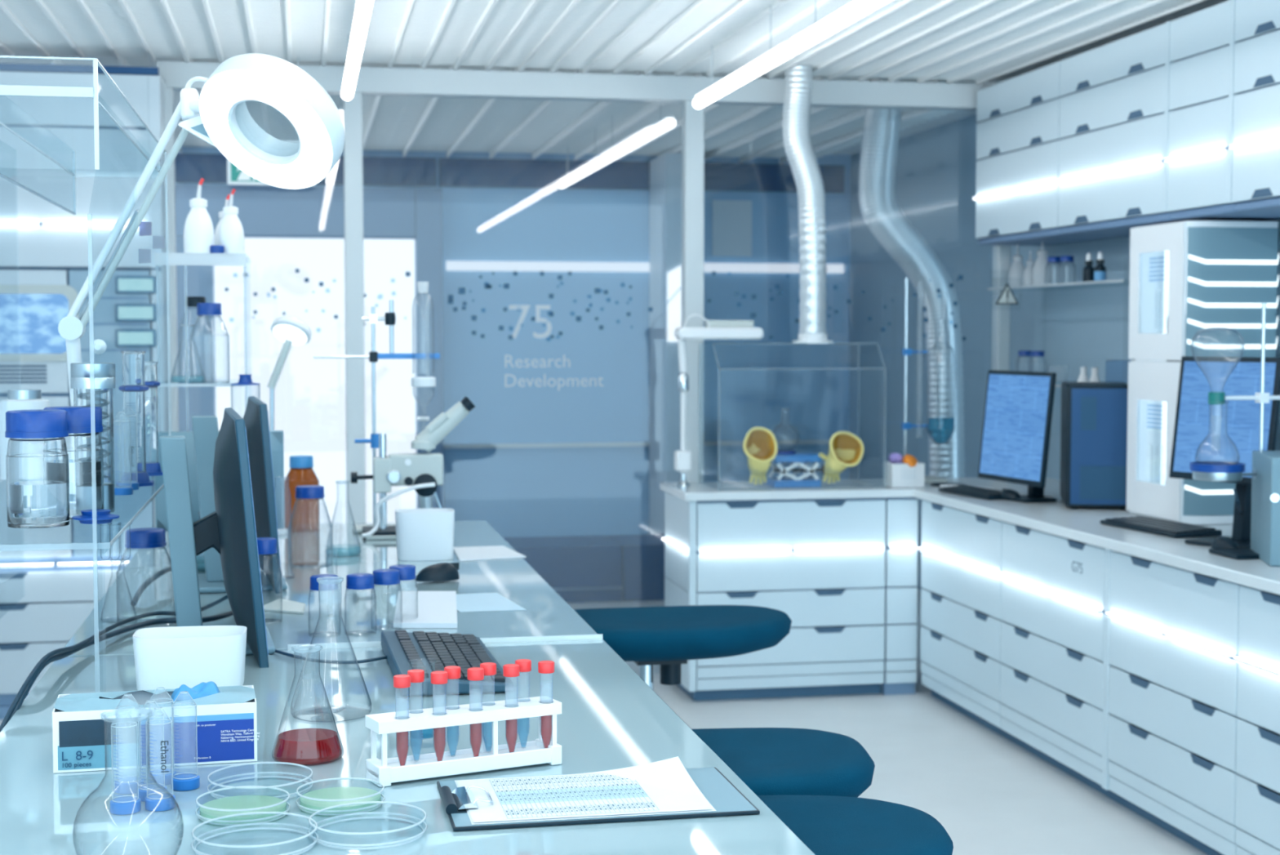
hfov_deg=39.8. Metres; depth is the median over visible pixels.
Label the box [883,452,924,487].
tip box
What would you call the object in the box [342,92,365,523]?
column
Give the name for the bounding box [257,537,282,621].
bottle
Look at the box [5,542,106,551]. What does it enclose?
shelf
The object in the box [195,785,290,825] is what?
petri dish
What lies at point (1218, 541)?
computer mouse
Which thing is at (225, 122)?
lamp
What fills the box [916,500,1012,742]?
base cabinet
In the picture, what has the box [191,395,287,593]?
monitor
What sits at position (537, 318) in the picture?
decal
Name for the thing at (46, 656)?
cable
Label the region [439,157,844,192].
trim
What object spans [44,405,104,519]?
bottle
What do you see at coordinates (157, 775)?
tube
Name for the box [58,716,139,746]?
print
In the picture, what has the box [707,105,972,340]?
window
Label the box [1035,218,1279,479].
wall
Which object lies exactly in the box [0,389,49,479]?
bottle
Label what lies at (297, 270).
window
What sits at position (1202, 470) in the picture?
heating unit
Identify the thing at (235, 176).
exit sign
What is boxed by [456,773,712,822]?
paper sheet
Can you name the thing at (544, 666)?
tube
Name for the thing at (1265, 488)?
device
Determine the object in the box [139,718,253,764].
print
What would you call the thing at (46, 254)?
wall
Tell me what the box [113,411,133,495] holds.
tube
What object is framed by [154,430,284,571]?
monitor
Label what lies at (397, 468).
microscope
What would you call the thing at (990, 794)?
floor
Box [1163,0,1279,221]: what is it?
upper cabinet
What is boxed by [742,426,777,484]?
glove
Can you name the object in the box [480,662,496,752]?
tube
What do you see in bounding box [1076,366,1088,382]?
bottle
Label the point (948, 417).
column
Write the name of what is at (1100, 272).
dropper bottle
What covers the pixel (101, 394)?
spiral column
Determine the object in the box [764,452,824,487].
jack
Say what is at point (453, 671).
tube
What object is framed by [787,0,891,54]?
ceiling lamp
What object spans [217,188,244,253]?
squeeze bottle
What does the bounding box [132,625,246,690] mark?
container
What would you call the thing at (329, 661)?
cable
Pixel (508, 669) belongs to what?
tube
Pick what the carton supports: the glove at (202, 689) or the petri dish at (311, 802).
the glove at (202, 689)
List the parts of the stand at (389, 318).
rod, rod, short rod, clamp arm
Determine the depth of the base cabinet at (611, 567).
9.88 m
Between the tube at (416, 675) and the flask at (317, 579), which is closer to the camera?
the tube at (416, 675)
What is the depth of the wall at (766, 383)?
11.34 m
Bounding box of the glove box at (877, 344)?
[718,344,884,490]
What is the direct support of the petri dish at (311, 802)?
on the lab bench at (610, 718)
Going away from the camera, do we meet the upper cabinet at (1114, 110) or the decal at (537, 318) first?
the upper cabinet at (1114, 110)
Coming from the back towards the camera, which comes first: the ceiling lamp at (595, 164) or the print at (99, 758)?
the ceiling lamp at (595, 164)
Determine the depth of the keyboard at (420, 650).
2.95 m
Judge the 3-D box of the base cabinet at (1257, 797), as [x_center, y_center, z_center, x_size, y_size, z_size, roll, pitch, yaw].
[2.062,0.849,4.498,0.758,0.825,0.820,-1,3,-11]
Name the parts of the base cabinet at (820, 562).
panel, post, skirting, drawer, drawer, drawer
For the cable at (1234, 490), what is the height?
0.198 m
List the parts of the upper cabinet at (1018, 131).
flap door, flap door, flap door, board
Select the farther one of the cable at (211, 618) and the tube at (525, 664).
the cable at (211, 618)
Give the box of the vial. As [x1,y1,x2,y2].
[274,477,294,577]
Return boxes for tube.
[110,709,141,814]
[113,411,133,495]
[114,693,144,794]
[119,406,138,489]
[137,699,167,801]
[144,706,175,811]
[147,686,176,785]
[170,690,199,790]
[393,674,410,765]
[407,669,424,759]
[431,670,447,760]
[444,665,460,751]
[466,666,484,756]
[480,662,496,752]
[502,663,519,752]
[515,658,531,746]
[537,660,554,747]
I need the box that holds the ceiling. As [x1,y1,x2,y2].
[0,0,1228,164]
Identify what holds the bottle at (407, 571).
on the paper sheet at (420, 609)
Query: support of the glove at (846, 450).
in the glove box at (877, 344)
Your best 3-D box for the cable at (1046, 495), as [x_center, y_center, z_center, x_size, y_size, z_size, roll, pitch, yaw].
[1.413,0.255,7.096,0.119,0.010,0.592,-2,3,-28]
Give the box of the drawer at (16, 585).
[0,568,123,603]
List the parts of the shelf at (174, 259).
post, blue cap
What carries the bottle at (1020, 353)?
on the wall shelf at (1114, 280)
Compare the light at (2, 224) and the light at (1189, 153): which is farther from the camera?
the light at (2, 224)
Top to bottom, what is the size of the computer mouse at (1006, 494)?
0.038 m
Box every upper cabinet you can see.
[972,61,1129,245]
[1053,21,1187,235]
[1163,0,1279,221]
[1227,0,1279,212]
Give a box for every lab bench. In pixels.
[0,639,814,854]
[64,520,602,657]
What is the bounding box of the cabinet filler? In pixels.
[881,497,919,694]
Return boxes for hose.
[360,482,435,537]
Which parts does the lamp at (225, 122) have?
arm, knob, arm rod, arm rod, cord, control plate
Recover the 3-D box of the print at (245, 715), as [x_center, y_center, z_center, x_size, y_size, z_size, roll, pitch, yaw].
[-0.585,0.385,2.333,0.146,0.008,0.001,-1,3,-15]
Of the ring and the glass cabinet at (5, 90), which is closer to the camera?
the glass cabinet at (5, 90)
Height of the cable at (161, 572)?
0.043 m
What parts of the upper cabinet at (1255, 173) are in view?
flap door, flap door, flap door, board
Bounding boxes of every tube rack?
[364,695,561,786]
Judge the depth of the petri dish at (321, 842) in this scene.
2.00 m
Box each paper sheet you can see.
[393,591,457,627]
[453,545,525,561]
[454,755,715,824]
[456,592,526,612]
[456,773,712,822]
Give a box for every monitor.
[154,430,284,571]
[159,407,275,667]
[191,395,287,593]
[977,369,1057,502]
[1168,355,1279,547]
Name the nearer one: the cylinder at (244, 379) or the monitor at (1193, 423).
the cylinder at (244, 379)
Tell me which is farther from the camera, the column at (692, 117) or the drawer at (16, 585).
the column at (692, 117)
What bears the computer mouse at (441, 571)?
on the lab bench at (547, 616)
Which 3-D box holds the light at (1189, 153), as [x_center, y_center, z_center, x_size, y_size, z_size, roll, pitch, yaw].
[1.829,-0.898,5.814,0.030,0.007,0.392,-1,3,-11]
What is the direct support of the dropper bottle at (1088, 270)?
on the wall shelf at (1114, 280)
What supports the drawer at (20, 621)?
in the wall at (46, 254)
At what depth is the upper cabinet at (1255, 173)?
5.45 m
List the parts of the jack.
plate, plate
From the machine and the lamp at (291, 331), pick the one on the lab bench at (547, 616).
the lamp at (291, 331)
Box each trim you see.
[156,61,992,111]
[164,87,178,431]
[174,153,436,186]
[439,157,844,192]
[444,439,830,448]
[445,261,844,273]
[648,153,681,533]
[991,245,1010,370]
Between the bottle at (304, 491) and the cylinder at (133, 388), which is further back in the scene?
the bottle at (304, 491)
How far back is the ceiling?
6.81 m
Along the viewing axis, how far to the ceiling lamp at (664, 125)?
8.40 m
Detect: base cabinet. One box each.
[502,533,666,603]
[661,491,886,700]
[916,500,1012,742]
[996,521,1120,804]
[1104,551,1244,854]
[1231,585,1279,854]
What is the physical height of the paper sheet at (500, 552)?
0.003 m
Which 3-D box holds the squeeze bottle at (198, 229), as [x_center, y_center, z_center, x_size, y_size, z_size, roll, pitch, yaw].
[-1.135,-0.543,4.545,0.078,0.196,0.078,-1,3,-11]
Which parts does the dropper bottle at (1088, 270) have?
bulb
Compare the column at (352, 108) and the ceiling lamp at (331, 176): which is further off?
the ceiling lamp at (331, 176)
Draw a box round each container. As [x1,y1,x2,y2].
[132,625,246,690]
[395,507,454,560]
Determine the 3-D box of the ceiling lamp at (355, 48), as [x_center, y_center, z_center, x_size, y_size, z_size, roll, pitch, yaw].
[-1.002,-1.363,6.144,0.044,0.271,1.370,-1,3,-11]
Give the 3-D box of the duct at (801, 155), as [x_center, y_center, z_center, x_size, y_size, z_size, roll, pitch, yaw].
[0.702,-0.939,7.395,0.220,1.174,0.171,-1,3,-11]
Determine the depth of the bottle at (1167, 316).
6.01 m
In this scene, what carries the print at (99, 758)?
attached to the carton
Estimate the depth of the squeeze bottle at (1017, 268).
7.66 m
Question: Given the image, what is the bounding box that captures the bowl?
[1192,471,1242,480]
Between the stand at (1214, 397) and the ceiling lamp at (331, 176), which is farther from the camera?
the ceiling lamp at (331, 176)
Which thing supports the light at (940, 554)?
attached to the base cabinet at (960, 652)
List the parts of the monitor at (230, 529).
arm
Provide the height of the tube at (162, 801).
0.122 m
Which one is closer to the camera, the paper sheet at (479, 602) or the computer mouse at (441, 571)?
the paper sheet at (479, 602)
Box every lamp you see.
[57,53,344,405]
[266,316,311,534]
[326,161,337,185]
[337,94,343,125]
[341,0,364,99]
[351,0,373,40]
[558,127,604,188]
[600,102,675,164]
[674,314,763,488]
[693,4,794,108]
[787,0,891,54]
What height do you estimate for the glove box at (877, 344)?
0.601 m
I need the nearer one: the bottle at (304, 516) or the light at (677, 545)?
the bottle at (304, 516)
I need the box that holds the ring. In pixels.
[777,449,795,453]
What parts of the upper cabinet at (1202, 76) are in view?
flap door, flap door, flap door, board, post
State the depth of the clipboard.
2.10 m
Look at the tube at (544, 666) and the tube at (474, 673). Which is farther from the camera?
the tube at (544, 666)
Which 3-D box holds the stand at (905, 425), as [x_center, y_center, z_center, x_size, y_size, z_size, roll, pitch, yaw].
[1.206,-0.207,7.633,0.200,0.877,0.180,-1,3,-11]
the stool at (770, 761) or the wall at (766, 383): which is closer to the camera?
the stool at (770, 761)
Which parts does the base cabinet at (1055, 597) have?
skirting, drawer, drawer, drawer, post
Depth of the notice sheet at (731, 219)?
11.44 m
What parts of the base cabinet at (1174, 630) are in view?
skirting, drawer, drawer, drawer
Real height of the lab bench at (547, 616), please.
0.936 m
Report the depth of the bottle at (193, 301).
4.72 m
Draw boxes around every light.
[0,222,148,226]
[0,560,128,567]
[661,537,886,554]
[887,546,919,549]
[916,546,1001,577]
[972,181,1060,199]
[996,574,1104,612]
[1053,160,1163,182]
[1104,612,1239,658]
[1163,146,1227,161]
[1227,135,1279,148]
[1231,656,1279,676]
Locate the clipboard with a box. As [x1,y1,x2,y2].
[436,766,759,831]
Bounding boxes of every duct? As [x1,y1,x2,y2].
[782,64,833,343]
[857,107,964,477]
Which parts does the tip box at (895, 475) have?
screw cap, screw cap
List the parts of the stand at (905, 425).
rod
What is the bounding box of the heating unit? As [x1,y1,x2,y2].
[1190,461,1244,480]
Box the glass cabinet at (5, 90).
[0,55,170,684]
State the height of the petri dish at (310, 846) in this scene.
0.020 m
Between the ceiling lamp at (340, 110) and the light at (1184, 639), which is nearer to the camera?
the light at (1184, 639)
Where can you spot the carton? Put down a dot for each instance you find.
(227, 719)
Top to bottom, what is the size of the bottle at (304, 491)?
0.197 m
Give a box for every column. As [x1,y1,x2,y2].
[70,362,115,512]
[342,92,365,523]
[411,281,435,420]
[681,100,704,481]
[915,302,955,444]
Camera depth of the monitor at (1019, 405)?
6.70 m
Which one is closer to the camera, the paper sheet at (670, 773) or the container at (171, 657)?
the paper sheet at (670, 773)
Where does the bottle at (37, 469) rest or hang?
on the glass cabinet at (5, 90)
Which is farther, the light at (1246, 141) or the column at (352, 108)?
the column at (352, 108)
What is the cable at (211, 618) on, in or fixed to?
on the lab bench at (610, 718)
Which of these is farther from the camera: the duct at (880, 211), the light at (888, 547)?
the duct at (880, 211)
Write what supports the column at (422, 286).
attached to the stand at (389, 318)
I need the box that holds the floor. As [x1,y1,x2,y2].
[0,588,1207,854]
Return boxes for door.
[175,184,444,523]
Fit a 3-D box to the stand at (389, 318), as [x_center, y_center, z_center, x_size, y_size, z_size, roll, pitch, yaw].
[-0.760,-0.034,5.098,0.357,0.664,0.124,-1,3,-11]
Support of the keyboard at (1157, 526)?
on the countertop
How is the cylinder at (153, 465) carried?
on the glass cabinet at (5, 90)
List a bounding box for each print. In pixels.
[57,742,140,769]
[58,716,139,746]
[139,712,253,724]
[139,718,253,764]
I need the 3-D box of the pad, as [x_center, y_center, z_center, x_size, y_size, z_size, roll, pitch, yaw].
[1.293,0.240,7.418,0.150,0.007,0.150,-1,3,-11]
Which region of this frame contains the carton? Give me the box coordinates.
[52,684,259,773]
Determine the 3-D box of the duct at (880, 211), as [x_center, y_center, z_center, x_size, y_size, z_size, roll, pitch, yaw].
[1.309,-0.361,8.491,0.546,2.410,0.176,-1,3,-11]
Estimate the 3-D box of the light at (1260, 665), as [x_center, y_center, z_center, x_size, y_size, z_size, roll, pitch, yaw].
[1.704,0.650,4.419,0.030,0.009,0.812,-1,3,-11]
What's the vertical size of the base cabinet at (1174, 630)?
0.825 m
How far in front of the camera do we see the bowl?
4.97 m
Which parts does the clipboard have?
wire lever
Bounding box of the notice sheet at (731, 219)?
[712,200,751,256]
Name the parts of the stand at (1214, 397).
rod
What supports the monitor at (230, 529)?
on the lab bench at (547, 616)
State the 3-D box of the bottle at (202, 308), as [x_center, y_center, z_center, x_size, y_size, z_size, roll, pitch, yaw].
[-1.117,-0.218,4.587,0.101,0.209,0.101,-1,3,-11]
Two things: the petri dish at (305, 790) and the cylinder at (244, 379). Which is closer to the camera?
the petri dish at (305, 790)
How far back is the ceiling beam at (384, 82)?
7.45 m
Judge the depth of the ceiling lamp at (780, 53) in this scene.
6.28 m
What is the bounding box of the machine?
[1126,220,1279,524]
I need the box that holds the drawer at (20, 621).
[0,601,97,642]
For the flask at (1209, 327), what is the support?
attached to the stand at (1214, 397)
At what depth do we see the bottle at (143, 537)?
3.44 m
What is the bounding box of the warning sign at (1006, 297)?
[991,283,1021,304]
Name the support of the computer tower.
on the countertop
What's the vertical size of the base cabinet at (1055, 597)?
0.825 m
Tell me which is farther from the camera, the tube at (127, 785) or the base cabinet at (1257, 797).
the base cabinet at (1257, 797)
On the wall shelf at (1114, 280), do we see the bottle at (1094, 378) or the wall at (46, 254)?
the bottle at (1094, 378)
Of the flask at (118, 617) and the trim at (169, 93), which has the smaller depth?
the flask at (118, 617)
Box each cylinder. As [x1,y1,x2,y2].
[115,351,154,486]
[144,361,162,475]
[231,373,260,399]
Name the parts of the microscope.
clamp knob, knob, focus knob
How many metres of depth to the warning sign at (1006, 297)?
7.40 m
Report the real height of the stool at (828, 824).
0.798 m
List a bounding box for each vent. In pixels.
[0,364,47,382]
[1080,465,1125,499]
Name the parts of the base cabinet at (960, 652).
skirting, drawer, drawer, drawer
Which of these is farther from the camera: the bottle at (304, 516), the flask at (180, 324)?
the bottle at (304, 516)
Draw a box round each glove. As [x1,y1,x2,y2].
[171,680,220,701]
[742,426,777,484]
[818,431,863,483]
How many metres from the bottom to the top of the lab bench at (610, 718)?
0.928 m
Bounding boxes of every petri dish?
[191,811,318,854]
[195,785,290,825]
[206,761,313,799]
[295,777,385,815]
[307,800,427,849]
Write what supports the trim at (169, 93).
attached to the wall at (46, 254)
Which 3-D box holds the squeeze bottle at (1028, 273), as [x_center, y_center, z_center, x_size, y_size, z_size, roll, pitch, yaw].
[1.666,-0.678,7.545,0.061,0.152,0.061,-1,3,-11]
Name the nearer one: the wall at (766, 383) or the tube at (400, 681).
the tube at (400, 681)
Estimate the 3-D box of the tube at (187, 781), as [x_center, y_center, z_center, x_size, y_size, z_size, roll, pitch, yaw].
[-0.571,0.391,2.217,0.036,0.122,0.036,-1,3,-11]
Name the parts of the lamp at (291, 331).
post, arm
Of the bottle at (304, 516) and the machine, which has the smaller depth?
the bottle at (304, 516)
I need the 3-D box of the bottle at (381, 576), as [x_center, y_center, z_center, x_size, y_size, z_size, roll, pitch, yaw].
[-0.491,0.333,3.419,0.060,0.114,0.060,-1,3,-11]
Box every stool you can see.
[573,604,791,689]
[692,727,875,796]
[756,794,953,854]
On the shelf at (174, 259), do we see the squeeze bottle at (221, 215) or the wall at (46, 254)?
the squeeze bottle at (221, 215)
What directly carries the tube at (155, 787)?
on the lab bench at (610, 718)
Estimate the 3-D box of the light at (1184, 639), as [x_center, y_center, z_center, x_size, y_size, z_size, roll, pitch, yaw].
[1.554,0.608,5.204,0.030,0.007,0.772,-1,3,-11]
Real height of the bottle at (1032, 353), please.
0.133 m
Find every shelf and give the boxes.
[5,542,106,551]
[155,244,248,428]
[987,279,1124,386]
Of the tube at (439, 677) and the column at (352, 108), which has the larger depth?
the column at (352, 108)
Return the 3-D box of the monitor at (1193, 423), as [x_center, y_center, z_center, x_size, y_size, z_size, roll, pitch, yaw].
[1.788,0.071,5.309,0.180,0.567,0.361,-2,4,-33]
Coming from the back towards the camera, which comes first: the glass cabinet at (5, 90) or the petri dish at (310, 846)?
the glass cabinet at (5, 90)
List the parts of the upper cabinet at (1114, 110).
flap door, flap door, flap door, board, post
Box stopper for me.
[71,508,119,524]
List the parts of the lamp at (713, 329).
arm, post, cord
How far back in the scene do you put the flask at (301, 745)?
2.34 m
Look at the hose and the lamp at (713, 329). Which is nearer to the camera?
the hose
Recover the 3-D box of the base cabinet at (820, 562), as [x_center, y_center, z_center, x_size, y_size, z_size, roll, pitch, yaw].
[0.553,0.691,7.454,0.848,0.825,0.518,-1,3,-11]
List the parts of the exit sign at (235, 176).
frame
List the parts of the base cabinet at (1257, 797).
skirting, drawer, drawer, drawer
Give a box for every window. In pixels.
[173,88,410,486]
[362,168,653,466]
[667,265,681,341]
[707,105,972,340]
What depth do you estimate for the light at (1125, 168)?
6.42 m
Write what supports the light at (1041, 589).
attached to the base cabinet at (1055, 597)
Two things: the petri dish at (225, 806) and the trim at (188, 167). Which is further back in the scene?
the trim at (188, 167)
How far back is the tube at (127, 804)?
2.10 m
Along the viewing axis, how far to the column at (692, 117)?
7.57 m
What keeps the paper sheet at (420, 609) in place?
on the lab bench at (547, 616)
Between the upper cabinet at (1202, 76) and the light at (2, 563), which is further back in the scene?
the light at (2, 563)
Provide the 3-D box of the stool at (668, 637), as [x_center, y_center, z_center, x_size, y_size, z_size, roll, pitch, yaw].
[0.040,0.860,4.309,0.650,0.823,0.500,-1,3,-11]
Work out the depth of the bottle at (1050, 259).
7.26 m
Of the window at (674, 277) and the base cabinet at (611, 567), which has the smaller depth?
the base cabinet at (611, 567)
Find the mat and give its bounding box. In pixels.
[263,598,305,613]
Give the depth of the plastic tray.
6.74 m
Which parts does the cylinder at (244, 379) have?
blue lid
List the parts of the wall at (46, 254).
instrument panel, panel, screen frame, panel, post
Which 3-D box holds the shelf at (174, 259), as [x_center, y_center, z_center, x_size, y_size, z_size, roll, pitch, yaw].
[-1.152,-0.078,4.703,0.225,0.795,0.434,-1,3,-11]
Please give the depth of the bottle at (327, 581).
3.32 m
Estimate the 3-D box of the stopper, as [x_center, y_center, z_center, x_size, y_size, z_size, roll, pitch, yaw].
[-0.863,0.140,2.803,0.072,0.021,0.072,-1,3,-11]
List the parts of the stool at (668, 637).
seat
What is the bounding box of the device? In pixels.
[1250,450,1279,566]
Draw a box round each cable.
[0,595,227,731]
[8,609,232,720]
[130,565,171,605]
[275,648,386,663]
[940,484,1052,497]
[1233,488,1241,513]
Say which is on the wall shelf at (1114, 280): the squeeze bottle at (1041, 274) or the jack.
the squeeze bottle at (1041, 274)
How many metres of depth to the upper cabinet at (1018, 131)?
7.25 m
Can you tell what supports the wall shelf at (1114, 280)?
attached to the wall at (1077, 326)
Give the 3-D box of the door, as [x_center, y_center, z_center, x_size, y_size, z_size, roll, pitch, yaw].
[-2.207,-0.282,10.915,1.970,2.397,0.120,-1,3,-11]
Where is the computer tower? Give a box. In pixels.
[1059,382,1128,509]
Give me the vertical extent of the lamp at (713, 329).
0.717 m
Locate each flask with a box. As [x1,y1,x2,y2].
[72,712,183,854]
[100,560,137,619]
[170,324,205,382]
[271,646,343,763]
[290,578,372,720]
[324,480,361,555]
[1191,327,1244,418]
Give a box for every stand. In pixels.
[313,299,439,533]
[901,277,947,482]
[1208,303,1279,559]
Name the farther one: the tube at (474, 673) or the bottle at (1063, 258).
the bottle at (1063, 258)
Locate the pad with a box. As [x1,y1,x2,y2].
[929,482,965,486]
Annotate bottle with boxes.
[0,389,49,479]
[4,408,69,528]
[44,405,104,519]
[115,527,176,622]
[177,296,213,381]
[183,177,214,253]
[189,302,230,383]
[213,194,230,244]
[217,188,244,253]
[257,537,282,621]
[284,455,319,532]
[288,484,333,565]
[308,573,340,635]
[344,573,376,634]
[370,568,402,627]
[386,564,417,622]
[1008,244,1025,286]
[1016,350,1033,361]
[1022,250,1034,285]
[1030,351,1046,369]
[1031,241,1052,284]
[1044,256,1062,267]
[1059,255,1074,262]
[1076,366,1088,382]
[1082,253,1094,281]
[1088,367,1100,382]
[1093,251,1106,280]
[1166,315,1186,361]
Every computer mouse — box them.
[415,562,459,581]
[1000,488,1021,500]
[1210,535,1239,548]
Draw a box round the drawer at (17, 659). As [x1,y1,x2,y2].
[0,641,67,693]
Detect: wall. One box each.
[0,62,168,719]
[175,146,850,537]
[848,114,1035,589]
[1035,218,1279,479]
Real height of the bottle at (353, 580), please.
0.114 m
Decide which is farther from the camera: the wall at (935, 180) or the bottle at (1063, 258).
the wall at (935, 180)
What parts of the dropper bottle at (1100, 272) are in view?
bulb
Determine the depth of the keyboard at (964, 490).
6.93 m
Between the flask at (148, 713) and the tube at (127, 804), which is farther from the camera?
the tube at (127, 804)
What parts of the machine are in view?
door, door, panel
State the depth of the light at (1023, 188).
7.27 m
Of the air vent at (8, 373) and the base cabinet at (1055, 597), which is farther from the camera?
the air vent at (8, 373)
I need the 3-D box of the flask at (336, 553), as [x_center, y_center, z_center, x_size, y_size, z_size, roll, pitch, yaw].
[-0.765,0.232,4.551,0.092,0.189,0.092,-1,3,-11]
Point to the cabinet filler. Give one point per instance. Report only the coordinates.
(901, 513)
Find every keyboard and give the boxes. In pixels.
[381,629,515,696]
[938,484,1003,499]
[1099,515,1222,537]
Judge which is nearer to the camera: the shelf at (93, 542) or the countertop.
the shelf at (93, 542)
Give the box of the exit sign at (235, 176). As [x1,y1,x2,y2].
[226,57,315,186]
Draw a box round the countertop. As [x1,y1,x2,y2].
[659,476,1279,594]
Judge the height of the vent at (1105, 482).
0.120 m
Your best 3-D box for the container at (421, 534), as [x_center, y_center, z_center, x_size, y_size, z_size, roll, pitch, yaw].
[-0.545,0.271,4.479,0.148,0.122,0.100,-1,3,-11]
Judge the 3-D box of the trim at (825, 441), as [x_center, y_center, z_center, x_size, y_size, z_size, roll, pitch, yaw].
[0.040,0.107,11.407,2.640,0.025,0.049,-1,3,-11]
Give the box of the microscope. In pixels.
[351,396,475,539]
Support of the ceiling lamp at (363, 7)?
hanging from the ceiling

